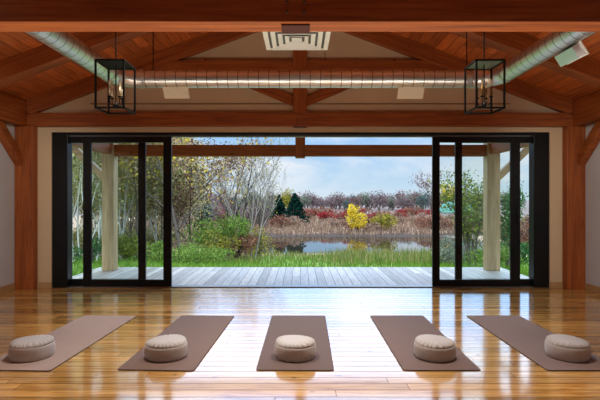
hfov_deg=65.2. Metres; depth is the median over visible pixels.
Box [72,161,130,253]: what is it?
tree
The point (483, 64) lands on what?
lantern pendant
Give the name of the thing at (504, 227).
young tree
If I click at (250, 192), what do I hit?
tree
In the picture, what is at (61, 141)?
trim
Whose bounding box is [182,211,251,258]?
shrub
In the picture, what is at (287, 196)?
tree
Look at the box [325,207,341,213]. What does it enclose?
shrub
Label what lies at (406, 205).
tree
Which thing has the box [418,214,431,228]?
shrub
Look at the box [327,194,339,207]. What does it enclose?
tree
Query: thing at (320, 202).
tree
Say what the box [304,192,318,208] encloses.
tree
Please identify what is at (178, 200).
autumn tree
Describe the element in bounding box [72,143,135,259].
tree
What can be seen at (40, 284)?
baseboard
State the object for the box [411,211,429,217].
shrub
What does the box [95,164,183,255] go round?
tree
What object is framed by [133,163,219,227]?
tree
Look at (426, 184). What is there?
bare tree
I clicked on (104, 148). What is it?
beam
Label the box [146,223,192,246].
bush
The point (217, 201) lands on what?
tree
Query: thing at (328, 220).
shrub
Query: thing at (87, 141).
door
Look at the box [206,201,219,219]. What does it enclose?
tree
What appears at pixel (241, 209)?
tree
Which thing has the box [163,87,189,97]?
air vent
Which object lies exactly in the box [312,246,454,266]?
grass
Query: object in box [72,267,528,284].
porch deck
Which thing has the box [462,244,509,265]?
shrub
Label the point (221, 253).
clump
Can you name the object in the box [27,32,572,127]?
truss
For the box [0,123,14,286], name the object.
wall
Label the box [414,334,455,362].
cushion
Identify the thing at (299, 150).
beam
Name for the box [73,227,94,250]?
bush
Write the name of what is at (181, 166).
tree
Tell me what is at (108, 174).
porch post
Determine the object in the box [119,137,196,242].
tree
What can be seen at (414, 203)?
tree
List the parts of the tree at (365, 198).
stem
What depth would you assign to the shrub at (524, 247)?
18.80 m
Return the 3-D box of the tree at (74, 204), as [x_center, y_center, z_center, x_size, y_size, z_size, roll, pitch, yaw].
[-14.018,0.165,32.516,6.064,7.727,4.835,0,0,12]
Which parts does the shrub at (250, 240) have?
stem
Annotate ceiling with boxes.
[0,32,599,99]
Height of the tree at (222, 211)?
3.888 m
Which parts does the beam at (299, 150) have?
king post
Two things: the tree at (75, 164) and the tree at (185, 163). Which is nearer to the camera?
the tree at (75, 164)
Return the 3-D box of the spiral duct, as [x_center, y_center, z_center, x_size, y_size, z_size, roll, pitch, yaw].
[0.085,-1.847,0.978,4.582,1.107,9.116,0,0,0]
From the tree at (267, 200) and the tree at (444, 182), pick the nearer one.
the tree at (267, 200)
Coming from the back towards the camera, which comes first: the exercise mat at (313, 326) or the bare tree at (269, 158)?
the bare tree at (269, 158)
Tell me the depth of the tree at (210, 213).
65.50 m
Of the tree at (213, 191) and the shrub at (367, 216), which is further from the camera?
the tree at (213, 191)
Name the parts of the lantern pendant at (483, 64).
stem, down rod, plate, frame, frame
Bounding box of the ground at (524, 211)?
[72,201,528,272]
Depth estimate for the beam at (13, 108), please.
6.71 m
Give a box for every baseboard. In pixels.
[0,283,14,293]
[38,282,50,287]
[550,282,562,287]
[585,283,599,293]
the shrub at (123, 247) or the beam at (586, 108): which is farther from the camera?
the shrub at (123, 247)
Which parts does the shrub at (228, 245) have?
stem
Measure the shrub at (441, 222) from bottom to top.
1.588 m
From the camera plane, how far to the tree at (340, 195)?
117.47 m
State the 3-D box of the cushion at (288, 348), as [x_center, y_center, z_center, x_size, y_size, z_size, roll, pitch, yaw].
[-0.040,1.253,4.001,0.356,0.159,0.347,0,0,17]
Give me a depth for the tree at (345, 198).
114.89 m
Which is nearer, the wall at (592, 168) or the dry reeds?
the wall at (592, 168)
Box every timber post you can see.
[0,120,37,288]
[562,120,599,288]
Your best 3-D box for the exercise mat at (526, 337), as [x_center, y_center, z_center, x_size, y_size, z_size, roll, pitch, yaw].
[2.233,1.335,4.546,0.615,0.006,1.745,0,0,-1]
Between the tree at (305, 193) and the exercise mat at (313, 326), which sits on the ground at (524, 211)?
the tree at (305, 193)
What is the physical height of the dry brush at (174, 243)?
1.196 m
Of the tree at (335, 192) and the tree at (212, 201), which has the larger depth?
the tree at (335, 192)
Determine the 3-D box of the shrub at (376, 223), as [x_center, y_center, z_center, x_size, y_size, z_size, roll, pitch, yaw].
[8.765,3.428,59.830,2.846,1.401,2.720,0,0,-37]
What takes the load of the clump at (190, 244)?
on the ground at (524, 211)
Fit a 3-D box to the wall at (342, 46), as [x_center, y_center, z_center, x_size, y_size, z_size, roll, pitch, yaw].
[0.000,-0.855,7.245,8.560,4.390,0.190,0,0,0]
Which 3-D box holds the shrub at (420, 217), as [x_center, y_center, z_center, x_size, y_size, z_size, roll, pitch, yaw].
[17.190,2.951,64.996,1.851,1.784,3.191,0,0,-37]
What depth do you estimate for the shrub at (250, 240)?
23.39 m
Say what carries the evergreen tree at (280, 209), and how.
on the ground at (524, 211)
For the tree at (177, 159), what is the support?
on the ground at (524, 211)
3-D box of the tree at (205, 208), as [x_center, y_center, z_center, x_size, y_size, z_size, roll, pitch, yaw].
[-9.062,0.644,44.002,2.642,7.375,2.674,0,0,-16]
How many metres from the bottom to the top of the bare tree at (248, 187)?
8.402 m
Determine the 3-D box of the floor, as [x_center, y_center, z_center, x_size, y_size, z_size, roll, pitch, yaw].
[0.000,1.400,1.870,8.560,0.120,10.940,0,0,0]
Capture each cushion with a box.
[8,335,54,362]
[144,334,187,362]
[275,335,315,362]
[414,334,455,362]
[544,334,590,362]
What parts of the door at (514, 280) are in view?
rail, rail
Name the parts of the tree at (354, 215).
stem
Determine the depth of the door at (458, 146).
7.27 m
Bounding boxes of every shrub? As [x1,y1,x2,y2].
[72,235,119,260]
[95,233,149,260]
[146,240,173,261]
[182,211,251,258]
[200,229,241,258]
[232,232,258,259]
[242,226,277,255]
[268,213,292,227]
[282,216,306,225]
[321,217,343,226]
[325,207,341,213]
[362,213,384,223]
[362,222,381,230]
[370,216,384,228]
[376,212,397,229]
[393,211,405,217]
[403,207,418,215]
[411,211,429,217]
[414,215,428,225]
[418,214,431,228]
[428,247,471,263]
[440,218,453,227]
[440,235,481,259]
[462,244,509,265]
[500,240,528,264]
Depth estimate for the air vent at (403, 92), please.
5.43 m
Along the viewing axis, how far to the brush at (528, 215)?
24.94 m
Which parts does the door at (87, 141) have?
rail, rail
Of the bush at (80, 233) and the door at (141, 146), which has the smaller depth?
the door at (141, 146)
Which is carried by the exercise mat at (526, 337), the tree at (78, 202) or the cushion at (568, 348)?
the cushion at (568, 348)
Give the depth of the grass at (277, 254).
23.78 m
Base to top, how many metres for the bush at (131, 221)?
2.429 m
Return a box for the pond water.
[241,236,482,253]
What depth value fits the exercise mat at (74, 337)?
4.51 m
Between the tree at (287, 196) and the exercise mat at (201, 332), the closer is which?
the exercise mat at (201, 332)
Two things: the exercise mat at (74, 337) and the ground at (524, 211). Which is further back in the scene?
the ground at (524, 211)
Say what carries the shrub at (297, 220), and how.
on the ground at (524, 211)
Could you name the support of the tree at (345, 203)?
on the ground at (524, 211)
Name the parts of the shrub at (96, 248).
stem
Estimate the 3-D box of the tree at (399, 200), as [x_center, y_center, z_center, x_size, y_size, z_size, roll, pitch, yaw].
[23.001,0.550,105.401,3.547,4.036,3.353,0,0,40]
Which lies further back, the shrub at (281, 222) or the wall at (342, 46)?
the shrub at (281, 222)
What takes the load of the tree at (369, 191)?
on the ground at (524, 211)
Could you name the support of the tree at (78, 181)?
on the ground at (524, 211)
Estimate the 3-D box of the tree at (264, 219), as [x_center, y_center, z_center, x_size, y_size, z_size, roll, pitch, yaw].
[-5.748,1.890,63.866,3.334,4.012,3.515,0,0,-11]
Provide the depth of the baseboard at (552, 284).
7.13 m
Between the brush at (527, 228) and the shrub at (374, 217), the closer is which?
the brush at (527, 228)
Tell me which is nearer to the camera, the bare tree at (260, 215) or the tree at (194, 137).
the bare tree at (260, 215)
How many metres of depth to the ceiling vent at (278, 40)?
4.43 m
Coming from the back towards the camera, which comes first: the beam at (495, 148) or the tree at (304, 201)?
the tree at (304, 201)
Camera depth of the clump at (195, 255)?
18.07 m
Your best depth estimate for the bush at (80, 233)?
29.14 m
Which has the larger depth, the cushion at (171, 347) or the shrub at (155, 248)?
the shrub at (155, 248)
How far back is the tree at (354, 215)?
59.55 m
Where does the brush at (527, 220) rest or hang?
on the ground at (524, 211)
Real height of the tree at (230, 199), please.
4.012 m
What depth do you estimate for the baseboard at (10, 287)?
6.84 m
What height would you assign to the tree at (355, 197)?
4.155 m
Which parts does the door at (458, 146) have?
rail, rail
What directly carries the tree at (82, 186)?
on the ground at (524, 211)
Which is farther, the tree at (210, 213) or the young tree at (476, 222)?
the tree at (210, 213)
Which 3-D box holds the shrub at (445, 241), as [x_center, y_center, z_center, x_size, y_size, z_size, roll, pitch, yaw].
[7.376,2.317,21.936,2.367,1.325,1.756,0,0,31]
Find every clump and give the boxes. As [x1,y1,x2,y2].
[151,242,202,261]
[172,244,219,263]
[195,247,234,263]
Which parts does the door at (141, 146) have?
rail, rail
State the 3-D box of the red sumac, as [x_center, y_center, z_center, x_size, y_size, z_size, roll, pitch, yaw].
[4.394,2.521,74.762,2.386,1.823,2.364,0,0,-6]
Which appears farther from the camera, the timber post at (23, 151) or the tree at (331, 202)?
the tree at (331, 202)
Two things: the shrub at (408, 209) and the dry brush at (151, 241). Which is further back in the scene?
the shrub at (408, 209)
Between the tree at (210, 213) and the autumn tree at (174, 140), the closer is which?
the autumn tree at (174, 140)
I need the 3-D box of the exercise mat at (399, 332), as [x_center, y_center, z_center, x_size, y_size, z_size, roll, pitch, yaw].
[1.115,1.335,4.546,0.615,0.006,1.745,0,0,0]
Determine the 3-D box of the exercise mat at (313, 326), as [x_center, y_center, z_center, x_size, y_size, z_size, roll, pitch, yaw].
[-0.028,1.335,4.546,0.615,0.006,1.745,0,0,1]
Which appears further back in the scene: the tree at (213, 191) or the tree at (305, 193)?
the tree at (305, 193)
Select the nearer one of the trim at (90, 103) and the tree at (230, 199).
the trim at (90, 103)
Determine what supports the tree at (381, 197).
on the ground at (524, 211)
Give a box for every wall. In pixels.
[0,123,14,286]
[38,32,561,287]
[585,123,599,286]
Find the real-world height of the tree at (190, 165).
8.254 m
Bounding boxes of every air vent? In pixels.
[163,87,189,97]
[397,87,424,98]
[554,41,588,66]
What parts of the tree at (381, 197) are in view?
stem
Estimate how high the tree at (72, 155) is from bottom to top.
10.044 m
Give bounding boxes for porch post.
[72,143,117,270]
[483,143,528,270]
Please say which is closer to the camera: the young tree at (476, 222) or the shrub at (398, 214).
the young tree at (476, 222)
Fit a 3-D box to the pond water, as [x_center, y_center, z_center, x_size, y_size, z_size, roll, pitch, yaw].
[7.500,4.340,47.000,33.000,0.001,22.000,0,0,0]
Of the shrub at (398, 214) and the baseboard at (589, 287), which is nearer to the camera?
the baseboard at (589, 287)
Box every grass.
[72,254,528,276]
[172,249,504,263]
[312,246,454,266]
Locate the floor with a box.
[0,287,599,399]
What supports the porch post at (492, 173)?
on the porch deck
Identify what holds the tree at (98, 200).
on the ground at (524, 211)
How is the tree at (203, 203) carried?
on the ground at (524, 211)
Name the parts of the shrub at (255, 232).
stem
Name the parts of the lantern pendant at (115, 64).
frame, frame, plate, stem, down rod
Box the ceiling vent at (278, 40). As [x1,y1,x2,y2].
[263,32,330,49]
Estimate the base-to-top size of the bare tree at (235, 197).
10.829 m
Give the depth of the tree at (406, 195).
106.50 m
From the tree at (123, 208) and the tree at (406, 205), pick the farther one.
the tree at (406, 205)
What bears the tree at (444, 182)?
on the ground at (524, 211)
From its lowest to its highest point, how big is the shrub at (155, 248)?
1.068 m
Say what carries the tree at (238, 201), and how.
on the ground at (524, 211)
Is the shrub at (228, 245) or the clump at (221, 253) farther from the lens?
the shrub at (228, 245)
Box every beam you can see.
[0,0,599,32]
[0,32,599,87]
[0,90,26,125]
[72,143,110,153]
[114,137,486,158]
[490,143,528,153]
[573,90,599,125]
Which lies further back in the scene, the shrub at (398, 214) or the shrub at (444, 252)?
the shrub at (398, 214)
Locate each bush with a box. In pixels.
[73,225,101,249]
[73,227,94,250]
[92,221,135,253]
[122,225,160,245]
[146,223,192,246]
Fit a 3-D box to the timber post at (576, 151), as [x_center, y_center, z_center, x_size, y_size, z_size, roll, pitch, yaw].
[4.135,0.116,6.764,0.280,2.449,0.762,0,0,0]
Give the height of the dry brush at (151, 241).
0.976 m
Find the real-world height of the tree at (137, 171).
10.044 m
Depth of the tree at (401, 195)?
124.06 m
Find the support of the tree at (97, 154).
on the ground at (524, 211)
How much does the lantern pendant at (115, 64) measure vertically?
1.584 m
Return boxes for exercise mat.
[0,315,135,370]
[118,315,233,370]
[256,315,333,370]
[370,315,480,370]
[467,315,599,370]
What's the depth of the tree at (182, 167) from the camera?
29.99 m
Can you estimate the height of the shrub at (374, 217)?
2.074 m
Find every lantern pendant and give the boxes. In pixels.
[94,32,135,113]
[464,32,505,113]
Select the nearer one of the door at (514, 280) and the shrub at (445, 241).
the door at (514, 280)
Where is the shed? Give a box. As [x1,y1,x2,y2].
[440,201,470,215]
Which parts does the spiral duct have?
hanger rod, hanger rod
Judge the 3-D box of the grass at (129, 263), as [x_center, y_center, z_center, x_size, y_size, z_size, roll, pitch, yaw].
[0.031,2.492,18.132,38.252,1.719,17.193,0,0,0]
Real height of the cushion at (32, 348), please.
0.159 m
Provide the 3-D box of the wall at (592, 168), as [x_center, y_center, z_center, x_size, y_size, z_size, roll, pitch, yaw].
[4.360,0.002,1.870,0.160,2.916,10.940,0,0,0]
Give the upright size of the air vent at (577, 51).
0.146 m
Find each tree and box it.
[72,137,191,237]
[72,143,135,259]
[72,143,137,237]
[72,155,101,239]
[72,156,81,261]
[72,160,135,217]
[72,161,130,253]
[72,174,128,232]
[72,181,97,216]
[73,137,271,258]
[75,143,174,260]
[75,186,137,222]
[94,200,137,223]
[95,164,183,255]
[118,171,155,256]
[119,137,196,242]
[121,137,206,241]
[131,137,255,239]
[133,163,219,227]
[134,165,203,231]
[148,167,183,237]
[179,137,207,225]
[181,143,213,233]
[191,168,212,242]
[196,201,219,224]
[202,137,292,258]
[205,137,275,231]
[205,138,272,253]
[205,191,221,205]
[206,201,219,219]
[210,202,230,227]
[212,195,225,208]
[217,199,238,218]
[229,163,279,251]
[236,197,247,211]
[237,203,255,221]
[247,200,269,227]
[248,192,259,205]
[257,198,277,218]
[270,194,285,222]
[275,188,294,207]
[281,193,309,222]
[301,190,314,207]
[301,195,311,207]
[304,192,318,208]
[314,197,326,207]
[326,192,338,208]
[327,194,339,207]
[333,192,344,208]
[339,195,351,208]
[342,198,350,207]
[345,204,367,231]
[348,193,362,208]
[359,191,372,209]
[364,191,375,209]
[369,190,388,210]
[385,195,396,208]
[391,191,405,206]
[394,193,408,208]
[400,193,414,206]
[400,196,412,207]
[405,190,419,207]
[408,170,454,214]
[415,192,429,208]
[427,168,503,265]
[440,182,454,201]
[500,172,528,265]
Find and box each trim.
[52,132,548,287]
[90,103,509,104]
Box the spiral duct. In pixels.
[26,32,595,87]
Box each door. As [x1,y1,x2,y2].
[71,137,145,284]
[83,137,171,285]
[432,137,519,285]
[455,137,530,284]
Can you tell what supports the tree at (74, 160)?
on the ground at (524, 211)
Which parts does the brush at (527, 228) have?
stem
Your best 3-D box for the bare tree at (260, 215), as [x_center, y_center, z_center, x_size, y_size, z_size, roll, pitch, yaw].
[-2.644,0.681,32.504,4.357,6.563,3.612,0,0,-33]
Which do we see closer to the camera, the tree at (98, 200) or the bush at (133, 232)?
the bush at (133, 232)
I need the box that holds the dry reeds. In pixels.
[92,214,527,235]
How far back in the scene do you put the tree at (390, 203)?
108.76 m
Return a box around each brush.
[131,241,177,258]
[172,237,198,249]
[500,215,528,258]
[507,215,528,252]
[520,212,528,254]
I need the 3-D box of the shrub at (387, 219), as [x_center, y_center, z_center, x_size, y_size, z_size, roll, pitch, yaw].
[11.477,2.836,61.145,2.957,2.450,2.767,0,0,0]
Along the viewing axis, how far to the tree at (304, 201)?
113.44 m
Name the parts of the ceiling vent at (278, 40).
plate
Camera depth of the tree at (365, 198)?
111.70 m
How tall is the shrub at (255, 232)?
2.041 m
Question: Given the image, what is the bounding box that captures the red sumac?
[320,210,333,219]

